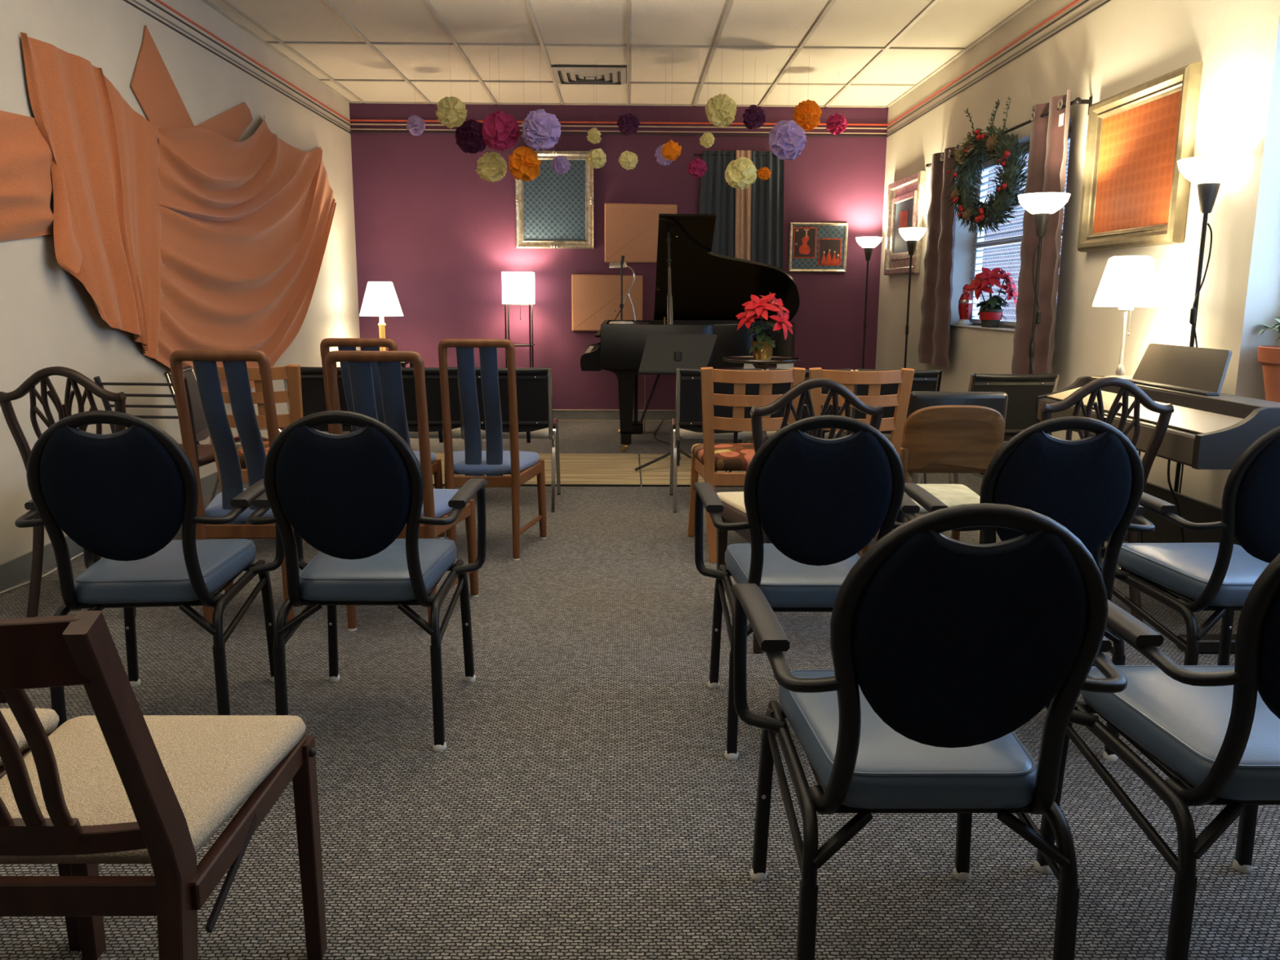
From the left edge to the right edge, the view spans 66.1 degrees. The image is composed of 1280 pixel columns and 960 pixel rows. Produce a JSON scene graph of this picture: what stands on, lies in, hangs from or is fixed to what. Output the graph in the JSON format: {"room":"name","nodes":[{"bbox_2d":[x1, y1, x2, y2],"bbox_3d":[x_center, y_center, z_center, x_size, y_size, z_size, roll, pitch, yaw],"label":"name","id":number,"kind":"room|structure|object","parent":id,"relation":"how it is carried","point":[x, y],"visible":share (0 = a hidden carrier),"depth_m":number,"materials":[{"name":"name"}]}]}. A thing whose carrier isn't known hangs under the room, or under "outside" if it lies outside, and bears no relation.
{"room":"music room","nodes":[
{"label":"music room","id":0,"kind":"room"},
{"bbox_2d":[0,0,360,564],"bbox_3d":[-2.673,-0.915,3.350,0.120,3.040,12.190,0,11,-1],"label":"wall","id":1,"kind":"structure","parent":0,"point":[49,318],"depth_m":5.01,"materials":[{"name":"paint"}]},
{"bbox_2d":[0,110,53,241],"bbox_3d":[-2.585,-1.204,3.893,0.056,0.570,0.960,0,11,-1],"label":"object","id":2,"kind":"object","parent":1,"relation":"attached to","point":[25,155],"visible":0.98,"depth_m":4.12,"materials":[{"name":"fabric"}]},
{"bbox_2d":[0,471,220,591],"bbox_3d":[-2.615,0.479,3.611,0.012,0.104,12.190,0,11,-1],"label":"baseboard","id":3,"kind":"structure","parent":1,"relation":"attached to","point":[13,571],"depth_m":4.22,"materials":[{"name":"plastic"}]},
{"bbox_2d":[20,25,336,391],"bbox_3d":[-2.597,-1.606,6.473,0.114,2.046,4.480,0,11,-1],"label":"drape","id":4,"kind":"object","parent":1,"relation":"attached to","point":[180,235],"visible":0.91,"depth_m":5.51,"materials":[{"name":"fabric"}]},
{"bbox_2d":[123,0,351,133],"bbox_3d":[-2.603,-2.096,3.131,0.005,0.010,12.190,0,11,-1],"label":"trim","id":5,"kind":"structure","parent":1,"relation":"attached to","point":[126,1],"depth_m":6.21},
{"bbox_2d":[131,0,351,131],"bbox_3d":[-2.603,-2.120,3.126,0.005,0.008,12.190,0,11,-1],"label":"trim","id":6,"kind":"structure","parent":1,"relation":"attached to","point":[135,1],"depth_m":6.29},
{"bbox_2d":[145,0,351,126],"bbox_3d":[-2.603,-2.196,3.112,0.005,0.014,12.190,0,11,-1],"label":"trim","id":7,"kind":"structure","parent":1,"relation":"attached to","point":[157,1],"depth_m":6.52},
{"bbox_2d":[349,102,888,409],"bbox_3d":[-0.197,-2.035,9.435,5.230,3.040,0.120,0,11,-1],"label":"wall","id":8,"kind":"structure","parent":0,"point":[428,224],"depth_m":9.31,"materials":[{"name":"purple paint"}]},
{"bbox_2d":[515,150,593,248],"bbox_3d":[-0.802,-2.625,9.222,0.739,0.890,0.062,0,11,-1],"label":"framed picture","id":9,"kind":"object","parent":8,"relation":"attached to","point":[554,211],"visible":0.98,"depth_m":9.25,"materials":[{"name":"silver metal"}]},
{"bbox_2d":[571,274,642,331],"bbox_3d":[-0.312,-1.694,9.415,0.680,0.537,0.040,0,11,-1],"label":"acoustic panel","id":10,"kind":"object","parent":8,"relation":"attached to","point":[595,298],"visible":0.76,"depth_m":9.39,"materials":[{"name":"beige fabric"}]},
{"bbox_2d":[552,410,675,421],"bbox_3d":[-0.204,-0.629,9.630,4.990,0.104,0.012,0,11,-1],"label":"baseboard","id":11,"kind":"structure","parent":8,"relation":"attached to","point":[560,415],"depth_m":9.62,"materials":[{"name":"plastic"}]},
{"bbox_2d":[349,119,887,125],"bbox_3d":[-0.188,-3.316,9.129,4.990,0.015,0.012,0,11,-1],"label":"trim","id":12,"kind":"structure","parent":8,"relation":"attached to","point":[350,120],"depth_m":9.13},
{"bbox_2d":[349,123,887,128],"bbox_3d":[-0.188,-3.284,9.135,4.990,0.011,0.012,0,11,-1],"label":"trim","id":13,"kind":"structure","parent":8,"relation":"attached to","point":[349,123],"depth_m":9.13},
{"bbox_2d":[350,131,887,137],"bbox_3d":[-0.189,-3.216,9.148,4.990,0.011,0.012,0,11,-1],"label":"trim","id":14,"kind":"structure","parent":8,"relation":"attached to","point":[350,131],"depth_m":9.15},
{"bbox_2d":[350,128,887,133],"bbox_3d":[-0.189,-3.240,9.143,4.990,0.009,0.012,0,11,-1],"label":"trim","id":15,"kind":"structure","parent":8,"relation":"attached to","point":[350,128],"depth_m":9.15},
{"bbox_2d":[604,203,677,262],"bbox_3d":[0.007,-2.334,9.300,0.685,0.545,0.040,0,11,-1],"label":"acoustic panel","id":16,"kind":"object","parent":8,"relation":"attached to","point":[631,229],"visible":0.76,"depth_m":9.27,"materials":[{"name":"beige fabric"}]},
{"bbox_2d":[693,150,784,270],"bbox_3d":[0.937,-2.365,9.272,0.880,1.420,0.049,0,11,-1],"label":"curtain","id":17,"kind":"object","parent":8,"relation":"attached to","point":[749,221],"visible":0.55,"depth_m":9.24,"materials":[{"name":"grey fabric"}]},
{"bbox_2d":[788,222,848,272],"bbox_3d":[1.692,-2.209,9.348,0.550,0.458,0.030,0,11,-1],"label":"framed picture","id":18,"kind":"object","parent":8,"relation":"attached to","point":[818,247],"visible":1,"depth_m":9.35,"materials":[{"name":"paper"}]},
{"bbox_2d":[792,226,817,257],"bbox_3d":[1.565,-2.253,9.339,0.215,0.285,0.003,0,11,-1],"label":"print","id":19,"kind":"object","parent":18,"relation":"attached to","point":[804,238],"depth_m":9.34},
{"bbox_2d":[817,238,841,265],"bbox_3d":[1.806,-2.168,9.351,0.217,0.250,0.018,0,11,-1],"label":"print","id":20,"kind":"object","parent":18,"relation":"attached to","point":[829,250],"depth_m":9.35},
{"bbox_2d":[208,0,1030,106],"bbox_3d":[-0.109,-2.411,3.104,5.390,0.100,12.590,0,11,-1],"label":"ceiling","id":21,"kind":"structure","parent":0,"point":[956,24],"depth_m":6.89,"materials":[{"name":"tile"}]},
{"bbox_2d":[454,59,486,154],"bbox_3d":[-1.270,-2.807,7.391,0.246,0.679,0.255,0,11,-1],"label":"pompom","id":22,"kind":"object","parent":21,"relation":"hanging from","point":[468,136],"visible":0.9,"depth_m":7.36,"materials":[{"name":"paper"}]},
{"bbox_2d":[475,52,507,182],"bbox_3d":[-1.098,-2.655,7.223,0.230,0.913,0.235,0,11,-1],"label":"pompom","id":23,"kind":"object","parent":21,"relation":"hanging from","point":[491,166],"visible":1,"depth_m":7.22,"materials":[{"name":"paper"}]},
{"bbox_2d":[481,42,519,151],"bbox_3d":[-0.984,-2.692,6.912,0.268,0.726,0.267,0,11,-1],"label":"pompom","id":24,"kind":"object","parent":21,"relation":"hanging from","point":[500,131],"visible":1,"depth_m":6.88,"materials":[{"name":"paper"}]},
{"bbox_2d":[508,79,542,181],"bbox_3d":[-0.817,-2.592,6.933,0.237,0.928,0.242,0,11,-1],"label":"pompom","id":25,"kind":"object","parent":21,"relation":"hanging from","point":[524,163],"visible":1,"depth_m":6.93,"materials":[{"name":"paper"}]},
{"bbox_2d":[200,0,1036,107],"bbox_3d":[-0.110,-2.356,3.115,4.990,0.014,12.190,0,11,-1],"label":"grid","id":26,"kind":"object","parent":21,"relation":"attached to","point":[228,2],"visible":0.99,"depth_m":7.01,"materials":[{"name":"metal"}]},
{"bbox_2d":[435,66,467,128],"bbox_3d":[-1.345,-2.793,6.989,0.226,0.560,0.225,0,11,-1],"label":"pompom","id":27,"kind":"object","parent":26,"relation":"hanging from","point":[451,113],"visible":1,"depth_m":6.96,"materials":[{"name":"paper"}]},
{"bbox_2d":[521,40,560,151],"bbox_3d":[-0.688,-2.667,6.819,0.275,0.736,0.281,-2,11,-10],"label":"pompom","id":28,"kind":"object","parent":26,"relation":"hanging from","point":[541,130],"visible":1,"depth_m":6.79,"materials":[{"name":"paper"}]},
{"bbox_2d":[551,66,626,84],"bbox_3d":[-0.398,-3.224,7.863,0.580,0.029,0.580,0,11,-1],"label":"ceiling air vent","id":29,"kind":"object","parent":26,"relation":"attached to","point":[589,75],"visible":1,"depth_m":7.81,"materials":[{"name":"metal"}]},
{"bbox_2d":[617,112,639,135],"bbox_3d":[-0.090,-2.978,7.784,0.187,0.473,0.182,0,11,-1],"label":"pompom","id":30,"kind":"object","parent":26,"relation":"hanging from","point":[628,123],"visible":1,"depth_m":7.77,"materials":[{"name":"paper"}]},
{"bbox_2d":[705,55,737,127],"bbox_3d":[0.579,-2.796,7.011,0.226,0.540,0.220,0,11,-1],"label":"pompom","id":31,"kind":"object","parent":26,"relation":"hanging from","point":[721,109],"visible":1,"depth_m":6.99,"materials":[{"name":"paper"}]},
{"bbox_2d":[724,63,757,189],"bbox_3d":[0.732,-2.586,7.057,0.237,0.968,0.234,0,11,-1],"label":"pompom","id":32,"kind":"object","parent":26,"relation":"hanging from","point":[740,173],"visible":1,"depth_m":7.06,"materials":[{"name":"paper"}]},
{"bbox_2d":[662,55,681,160],"bbox_3d":[0.235,-2.708,7.129,0.149,0.758,0.144,5,12,24],"label":"pompom","id":33,"kind":"object","parent":21,"relation":"hanging from","point":[671,149],"visible":1,"depth_m":7.15,"materials":[{"name":"paper"}]},
{"bbox_2d":[687,97,707,177],"bbox_3d":[0.439,-2.721,7.431,0.156,0.842,0.154,0,11,-1],"label":"pompom","id":34,"kind":"object","parent":21,"relation":"hanging from","point":[697,168],"visible":1,"depth_m":7.46,"materials":[{"name":"paper"}]},
{"bbox_2d":[742,57,765,129],"bbox_3d":[0.852,-2.869,7.310,0.174,0.502,0.176,0,11,-1],"label":"pompom","id":35,"kind":"object","parent":21,"relation":"hanging from","point":[754,116],"visible":1,"depth_m":7.30,"materials":[{"name":"paper"}]},
{"bbox_2d":[768,65,806,159],"bbox_3d":[1.047,-2.661,6.946,0.268,0.774,0.272,-2,11,-12],"label":"pompom","id":36,"kind":"object","parent":21,"relation":"hanging from","point":[787,139],"visible":1,"depth_m":6.91,"materials":[{"name":"paper"}]},
{"bbox_2d":[792,55,822,131],"bbox_3d":[1.232,-2.835,7.216,0.213,0.531,0.211,0,11,-1],"label":"pompom","id":37,"kind":"object","parent":21,"relation":"hanging from","point":[806,114],"visible":0.95,"depth_m":7.19,"materials":[{"name":"paper"}]},
{"bbox_2d":[826,71,847,135],"bbox_3d":[1.550,-2.951,7.707,0.166,0.477,0.165,0,11,-1],"label":"pompom","id":38,"kind":"object","parent":21,"relation":"hanging from","point":[836,123],"visible":1,"depth_m":7.69,"materials":[{"name":"paper"}]},
{"bbox_2d":[0,420,1279,959],"bbox_3d":[-0.127,0.588,3.664,5.390,0.100,12.590,0,11,-1],"label":"floor","id":39,"kind":"structure","parent":0,"point":[584,800],"depth_m":2.34,"materials":[{"name":"carpet"}]},
{"bbox_2d":[0,708,80,950],"bbox_3d":[-1.247,0.508,1.488,0.458,0.845,0.610,0,11,-1],"label":"dining chair","id":40,"kind":"object","parent":39,"relation":"on","point":[49,718],"visible":0.29,"depth_m":1.75,"materials":[{"name":"brown wood"}]},
{"bbox_2d":[0,366,136,617],"bbox_3d":[-2.108,0.009,3.876,0.496,0.944,0.542,0,11,-1],"label":"chair","id":41,"kind":"object","parent":39,"relation":"on","point":[74,377],"visible":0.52,"depth_m":3.58,"materials":[{"name":"brown wood"}]},
{"bbox_2d":[14,409,284,728],"bbox_3d":[-1.335,0.233,2.736,0.590,0.922,0.594,-1,11,-6],"label":"armchair","id":42,"kind":"object","parent":39,"relation":"on","point":[123,497],"visible":0.9,"depth_m":2.48,"materials":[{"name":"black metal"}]},
{"bbox_2d":[0,610,327,959],"bbox_3d":[-0.796,0.515,1.464,0.458,0.845,0.610,0,11,-1],"label":"dining chair","id":43,"kind":"object","parent":39,"relation":"on","point":[118,784],"visible":1,"depth_m":1.32,"materials":[{"name":"brown wood"}]},
{"bbox_2d":[93,376,245,524],"bbox_3d":[-2.191,-0.086,4.650,0.422,0.840,0.535,1,11,3],"label":"slat chair","id":44,"kind":"object","parent":39,"relation":"on","point":[204,452],"visible":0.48,"depth_m":4.39,"materials":[{"name":"brown wood"}]},
{"bbox_2d":[163,365,284,502],"bbox_3d":[-2.073,-0.174,5.170,0.646,0.822,0.484,-2,11,-11],"label":"chair","id":45,"kind":"object","parent":39,"relation":"on","point":[201,427],"visible":0.2,"depth_m":5.12,"materials":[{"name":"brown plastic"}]},
{"bbox_2d":[169,349,293,631],"bbox_3d":[-1.420,0.016,3.643,0.506,1.016,0.567,0,11,-1],"label":"dining chair","id":46,"kind":"object","parent":39,"relation":"on","point":[204,362],"visible":0.6,"depth_m":3.40,"materials":[{"name":"fabric"}]},
{"bbox_2d":[193,364,304,556],"bbox_3d":[-1.723,-0.113,4.651,0.476,0.901,0.629,0,11,-1],"label":"chair","id":47,"kind":"object","parent":39,"relation":"on","point":[291,372],"visible":0.17,"depth_m":4.33,"materials":[{"name":"brown wood"}]},
{"bbox_2d":[283,365,351,434],"bbox_3d":[-1.691,-0.262,5.652,0.484,0.822,0.646,0,11,-1],"label":"chair","id":48,"kind":"object","parent":39,"relation":"on","point":[313,400],"visible":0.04,"depth_m":5.34,"materials":[{"name":"fabric"}]},
{"bbox_2d":[248,410,487,751],"bbox_3d":[-0.749,0.232,2.764,0.590,0.922,0.594,0,11,-1],"label":"armchair","id":49,"kind":"object","parent":39,"relation":"on","point":[350,496],"visible":0.98,"depth_m":2.51,"materials":[{"name":"fabric"}]},
{"bbox_2d":[320,337,444,538],"bbox_3d":[-1.227,-0.162,4.604,0.506,1.016,0.567,0,11,-1],"label":"dining chair","id":50,"kind":"object","parent":39,"relation":"on","point":[343,344],"visible":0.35,"depth_m":4.31,"materials":[{"name":"brown wood"}]},
{"bbox_2d":[324,350,478,631],"bbox_3d":[-0.902,0.018,3.650,0.506,1.016,0.567,0,11,-1],"label":"dining chair","id":51,"kind":"object","parent":39,"relation":"on","point":[435,503],"visible":0.56,"depth_m":3.37,"materials":[{"name":"brown wood"}]},
{"bbox_2d":[400,362,413,367],"bbox_3d":[-2.279,-0.776,8.931,0.420,0.621,0.420,0,11,-1],"label":"table","id":52,"kind":"object","parent":39,"relation":"on","point":[402,364],"visible":0.09,"depth_m":8.69,"materials":[{"name":"brown wood"}]},
{"bbox_2d":[359,281,403,351],"bbox_3d":[-2.300,-1.412,8.761,0.380,0.692,0.380,0,11,-1],"label":"table lamp","id":53,"kind":"object","parent":52,"relation":"on","point":[380,299],"visible":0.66,"depth_m":8.61,"materials":[{"name":"fabric"}]},
{"bbox_2d":[400,366,464,442],"bbox_3d":[-1.206,-0.260,5.659,0.484,0.822,0.646,0,11,-1],"label":"chair","id":54,"kind":"object","parent":39,"relation":"on","point":[432,375],"visible":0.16,"depth_m":5.37,"materials":[{"name":"fabric"}]},
{"bbox_2d":[438,338,546,560],"bbox_3d":[-0.717,-0.161,4.611,0.506,1.016,0.567,0,11,-1],"label":"dining chair","id":55,"kind":"object","parent":39,"relation":"on","point":[473,462],"visible":0.93,"depth_m":4.45,"materials":[{"name":"brown wood"}]},
{"bbox_2d":[471,367,560,511],"bbox_3d":[-0.721,-0.258,5.666,0.484,0.822,0.646,0,11,-1],"label":"chair","id":56,"kind":"object","parent":39,"relation":"on","point":[534,385],"visible":0.67,"depth_m":5.39,"materials":[{"name":"black fabric"}]},
{"bbox_2d":[502,271,534,368],"bbox_3d":[-1.132,-1.230,9.248,0.276,1.415,0.276,0,11,-1],"label":"floor lamp","id":57,"kind":"object","parent":39,"relation":"on","point":[517,287],"visible":0.72,"depth_m":9.02,"materials":[{"name":"fabric"}]},
{"bbox_2d":[432,453,640,486],"bbox_3d":[-0.954,-0.084,6.930,1.900,0.013,1.281,0,11,-1],"label":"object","id":58,"kind":"structure","parent":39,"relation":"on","point":[575,469],"depth_m":6.80,"materials":[{"name":"wood"}]},
{"bbox_2d":[580,213,799,452],"bbox_3d":[0.470,-1.228,8.168,1.864,1.822,1.456,0,11,-1],"label":"grand piano","id":59,"kind":"object","parent":39,"relation":"on","point":[693,282],"visible":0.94,"depth_m":7.97,"materials":[{"name":"black wood"}]},
{"bbox_2d":[640,453,745,487],"bbox_3d":[0.836,-0.077,6.955,1.660,0.013,1.281,0,11,-1],"label":"rug","id":60,"kind":"object","parent":39,"relation":"on","point":[657,473],"visible":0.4,"depth_m":6.79,"materials":[{"name":"wood"}]},
{"bbox_2d":[635,333,716,472],"bbox_3d":[0.247,-0.554,6.905,0.567,0.930,0.552,0,11,-1],"label":"music stand","id":61,"kind":"object","parent":60,"relation":"on","point":[663,353],"visible":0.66,"depth_m":6.77,"materials":[{"name":"metal"}]},
{"bbox_2d":[722,355,800,472],"bbox_3d":[0.811,-0.435,6.673,0.524,0.782,0.542,0,11,-1],"label":"pedestal table","id":62,"kind":"object","parent":60,"relation":"on","point":[763,364],"visible":0.35,"depth_m":6.55,"materials":[{"name":"wood"}]},
{"bbox_2d":[735,292,793,359],"bbox_3d":[0.828,-1.029,6.556,0.385,0.448,0.326,0,11,-1],"label":"poinsettia","id":63,"kind":"object","parent":62,"relation":"on","point":[762,346],"visible":1,"depth_m":6.49,"materials":[{"name":"red plant"}]},
{"bbox_2d":[750,340,775,359],"bbox_3d":[0.817,-0.867,6.566,0.167,0.125,0.164,0,11,-1],"label":"pot","id":64,"kind":"object","parent":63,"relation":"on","point":[762,349],"depth_m":6.51,"materials":[{"name":"metal"}]},
{"bbox_2d":[669,368,764,512],"bbox_3d":[0.429,-0.255,5.681,0.484,0.822,0.646,0,11,-1],"label":"chair","id":65,"kind":"object","parent":39,"relation":"on","point":[687,424],"visible":0.59,"depth_m":5.41,"materials":[{"name":"black fabric"}]},
{"bbox_2d":[687,367,805,562],"bbox_3d":[0.487,-0.099,4.642,0.476,0.901,0.629,0,11,-1],"label":"chair","id":66,"kind":"object","parent":39,"relation":"on","point":[708,456],"visible":0.67,"depth_m":4.35,"materials":[{"name":"brown wood"}]},
{"bbox_2d":[716,377,884,653],"bbox_3d":[0.557,0.082,3.568,0.496,0.944,0.542,-1,11,-8],"label":"chair","id":67,"kind":"object","parent":39,"relation":"on","point":[733,502],"visible":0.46,"depth_m":3.27,"materials":[{"name":"brown wood"}]},
{"bbox_2d":[751,368,853,443],"bbox_3d":[0.911,-0.253,5.688,0.484,0.822,0.646,0,11,-1],"label":"chair","id":68,"kind":"object","parent":39,"relation":"on","point":[782,388],"visible":0.06,"depth_m":5.38,"materials":[{"name":"black fabric"}]},
{"bbox_2d":[693,414,919,759],"bbox_3d":[0.452,0.245,2.731,0.590,0.922,0.594,0,11,-1],"label":"armchair","id":69,"kind":"object","parent":39,"relation":"on","point":[819,502],"visible":0.68,"depth_m":2.45,"materials":[{"name":"fabric"}]},
{"bbox_2d":[808,367,914,537],"bbox_3d":[0.966,-0.097,4.648,0.476,0.901,0.629,0,11,0],"label":"chair","id":70,"kind":"object","parent":39,"relation":"on","point":[904,376],"visible":0.29,"depth_m":4.31,"materials":[{"name":"brown wood"}]},
{"bbox_2d":[855,236,882,368],"bbox_3d":[2.114,-1.384,9.261,0.242,1.750,0.242,0,11,-1],"label":"floor lamp","id":71,"kind":"object","parent":39,"relation":"on","point":[868,243],"visible":0.79,"depth_m":9.10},
{"bbox_2d":[840,368,942,484],"bbox_3d":[1.395,-0.251,5.694,0.484,0.822,0.646,0,11,-1],"label":"chair","id":72,"kind":"object","parent":39,"relation":"on","point":[923,380],"visible":0.11,"depth_m":5.36,"materials":[{"name":"black plastic"}]},
{"bbox_2d":[898,227,926,447],"bbox_3d":[2.160,-1.141,7.974,0.215,1.745,0.215,0,11,-1],"label":"floor lamp","id":73,"kind":"object","parent":39,"relation":"on","point":[912,235],"visible":0.73,"depth_m":7.82,"materials":[{"name":"metal"}]},
{"bbox_2d":[731,502,1127,959],"bbox_3d":[0.471,0.434,1.719,0.590,0.922,0.594,0,11,-1],"label":"armchair","id":74,"kind":"object","parent":39,"relation":"on","point":[943,647],"visible":1,"depth_m":1.46,"materials":[{"name":"fabric"}]},
{"bbox_2d":[860,404,1004,556],"bbox_3d":[1.142,0.090,3.862,0.442,0.824,0.540,0,11,-1],"label":"chair","id":75,"kind":"object","parent":39,"relation":"on","point":[951,438],"visible":0.48,"depth_m":3.58,"materials":[{"name":"wood"}]},
{"bbox_2d":[906,391,1008,484],"bbox_3d":[1.436,-0.054,4.744,0.455,0.786,0.527,0,11,-1],"label":"chair","id":76,"kind":"object","parent":39,"relation":"on","point":[997,401],"visible":0.18,"depth_m":4.43,"materials":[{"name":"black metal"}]},
{"bbox_2d":[920,373,1059,484],"bbox_3d":[1.902,-0.202,5.446,0.484,0.822,0.646,-1,11,-7],"label":"chair","id":77,"kind":"object","parent":39,"relation":"on","point":[1022,390],"visible":0.28,"depth_m":5.12,"materials":[{"name":"black plastic"}]},
{"bbox_2d":[895,416,1155,760],"bbox_3d":[1.046,0.248,2.734,0.590,0.922,0.594,0,11,0],"label":"armchair","id":78,"kind":"object","parent":39,"relation":"on","point":[1092,486],"visible":0.44,"depth_m":2.41,"materials":[{"name":"fabric"}]},
{"bbox_2d":[1017,192,1070,373],"bbox_3d":[2.067,-0.615,5.202,0.252,1.725,0.252,0,11,-1],"label":"floor lamp","id":79,"kind":"object","parent":39,"relation":"on","point":[1042,205],"visible":0.81,"depth_m":5.04,"materials":[{"name":"glass"}]},
{"bbox_2d":[978,376,1173,622],"bbox_3d":[1.605,0.066,3.691,0.496,0.944,0.542,0,11,-1],"label":"chair","id":80,"kind":"object","parent":39,"relation":"on","point":[1094,387],"visible":0.38,"depth_m":3.39,"materials":[{"name":"brown wood"}]},
{"bbox_2d":[1034,553,1279,959],"bbox_3d":[1.085,0.431,1.752,0.590,0.922,0.594,0,11,-1],"label":"armchair","id":81,"kind":"object","parent":39,"relation":"on","point":[1214,731],"visible":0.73,"depth_m":1.63,"materials":[{"name":"leather"}]},
{"bbox_2d":[1034,342,1279,653],"bbox_3d":[2.032,-0.022,3.954,0.379,1.017,1.340,0,11,-1],"label":"digital piano","id":82,"kind":"object","parent":39,"relation":"on","point":[1208,428],"visible":0.48,"depth_m":3.70,"materials":[{"name":"plastic"}]},
{"bbox_2d":[1092,255,1161,378],"bbox_3d":[2.148,-0.716,4.355,0.274,0.535,0.274,0,11,-1],"label":"table lamp","id":83,"kind":"object","parent":82,"relation":"on","point":[1127,282],"visible":0.98,"depth_m":4.24,"materials":[{"name":"fabric"}]},
{"bbox_2d":[1092,426,1279,666],"bbox_3d":[1.653,0.245,2.767,0.590,0.922,0.594,0,11,-3],"label":"armchair","id":84,"kind":"object","parent":39,"relation":"on","point":[1220,577],"visible":0.64,"depth_m":2.60,"materials":[{"name":"leather"}]},
{"bbox_2d":[1173,155,1244,493],"bbox_3d":[2.291,-0.425,4.111,0.245,1.755,0.245,0,11,-1],"label":"floor lamp","id":85,"kind":"object","parent":39,"relation":"on","point":[1208,172],"visible":0.62,"depth_m":3.95,"materials":[{"name":"glass"}]},
{"bbox_2d":[979,309,1003,327],"bbox_3d":[2.375,-1.095,6.663,0.152,0.120,0.152,0,11,-1],"label":"pot","id":86,"kind":"object","parent":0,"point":[988,317],"depth_m":6.61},
{"bbox_2d":[875,0,1279,507],"bbox_3d":[2.477,-0.898,3.420,0.200,3.040,12.190,0,11,-1],"label":"wall","id":87,"kind":"structure","parent":0,"point":[1121,46],"depth_m":4.74,"materials":[{"name":"paint"}]},
{"bbox_2d":[884,170,925,275],"bbox_3d":[2.284,-2.200,8.541,0.048,0.810,0.980,0,11,-1],"label":"print","id":88,"kind":"object","parent":87,"relation":"attached to","point":[905,197],"visible":0.93,"depth_m":8.53,"materials":[{"name":"red paper"}]},
{"bbox_2d":[886,0,1088,129],"bbox_3d":[2.382,-2.186,3.179,0.005,0.012,12.190,0,11,-1],"label":"trim","id":89,"kind":"structure","parent":87,"relation":"attached to","point":[1075,1],"depth_m":6.48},
{"bbox_2d":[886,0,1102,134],"bbox_3d":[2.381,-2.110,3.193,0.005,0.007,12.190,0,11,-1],"label":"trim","id":90,"kind":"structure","parent":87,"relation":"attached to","point":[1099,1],"depth_m":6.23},
{"bbox_2d":[886,0,1111,137],"bbox_3d":[2.381,-2.086,3.197,0.005,0.009,12.190,0,11,-1],"label":"trim","id":91,"kind":"structure","parent":87,"relation":"attached to","point":[1107,1],"depth_m":6.14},
{"bbox_2d":[925,96,1092,168],"bbox_3d":[2.290,-2.187,6.382,0.100,0.090,2.620,0,11,-1],"label":"curtain rod","id":92,"kind":"object","parent":87,"relation":"attached to","point":[1077,100],"visible":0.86,"depth_m":5.46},
{"bbox_2d":[917,144,959,368],"bbox_3d":[2.237,-1.658,7.406,0.073,1.570,0.790,0,11,-1],"label":"window curtain","id":93,"kind":"object","parent":92,"relation":"hanging from","point":[935,304],"visible":0.97,"depth_m":7.35,"materials":[{"name":"brown fabric"}]},
{"bbox_2d":[946,96,1028,237],"bbox_3d":[2.208,-1.952,6.236,0.282,0.831,0.710,-3,11,-18],"label":"wreath","id":94,"kind":"object","parent":92,"relation":"hanging from","point":[1006,148],"visible":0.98,"depth_m":6.17,"materials":[{"name":"green plant"}]},
{"bbox_2d":[1011,88,1071,373],"bbox_3d":[2.259,-1.331,5.503,0.081,1.535,0.590,0,11,-1],"label":"window curtain","id":95,"kind":"object","parent":92,"relation":"hanging from","point":[1049,134],"visible":0.8,"depth_m":5.53,"materials":[{"name":"brown fabric"}]},
{"bbox_2d":[950,128,1071,333],"bbox_3d":[2.429,-1.567,6.377,0.220,1.170,1.850,0,11,-1],"label":"window","id":96,"kind":"structure","parent":87,"relation":"in","point":[974,313],"depth_m":7.17,"materials":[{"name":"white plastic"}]},
{"bbox_2d":[955,284,973,324],"bbox_3d":[2.369,-1.277,7.159,0.116,0.295,0.195,-3,11,-20],"label":"glass ornament","id":97,"kind":"object","parent":96,"relation":"on","point":[965,303],"visible":0.86,"depth_m":7.13,"materials":[{"name":"red glass"}]},
{"bbox_2d":[962,266,1017,327],"bbox_3d":[2.395,-1.235,6.649,0.310,0.399,0.324,-7,13,-33],"label":"poinsettia","id":98,"kind":"object","parent":96,"relation":"on","point":[991,317],"visible":0.97,"depth_m":6.60,"materials":[{"name":"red plant"}]},
{"bbox_2d":[968,129,1071,326],"bbox_3d":[2.481,-1.569,6.378,0.055,1.130,1.800,0,11,-1],"label":"blind","id":99,"kind":"object","parent":96,"relation":"attached to","point":[988,166],"visible":0.23,"depth_m":6.76,"materials":[{"name":"plastic"}]},
{"bbox_2d":[1077,62,1202,252],"bbox_3d":[2.329,-1.479,4.658,0.060,0.740,0.920,0,11,-1],"label":"framed picture","id":100,"kind":"object","parent":87,"relation":"attached to","point":[1135,193],"visible":1,"depth_m":4.59,"materials":[{"name":"fabric"}]},
{"bbox_3d":[2.479,-0.786,2.520,0.220,1.450,2.580,0,11,-1],"label":"window","id":101,"kind":"structure","parent":87,"relation":"in","visible":0},
{"bbox_2d":[1257,315,1279,402],"bbox_3d":[2.498,-0.479,3.732,0.270,0.386,0.279,4,11,20],"label":"potted plant","id":102,"kind":"object","parent":101,"relation":"on","point":[1268,355],"visible":0.98,"depth_m":3.73,"materials":[{"name":"orange plant"}]},
{"label":"outside","id":103,"kind":"structure","parent":0,"visible":0},
{"bbox_2d":[978,141,1070,321],"bbox_3d":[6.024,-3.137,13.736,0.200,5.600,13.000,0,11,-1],"label":"window pane","id":104,"kind":"structure","parent":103,"point":[1008,315],"depth_m":15.83,"materials":[{"name":"glass"}]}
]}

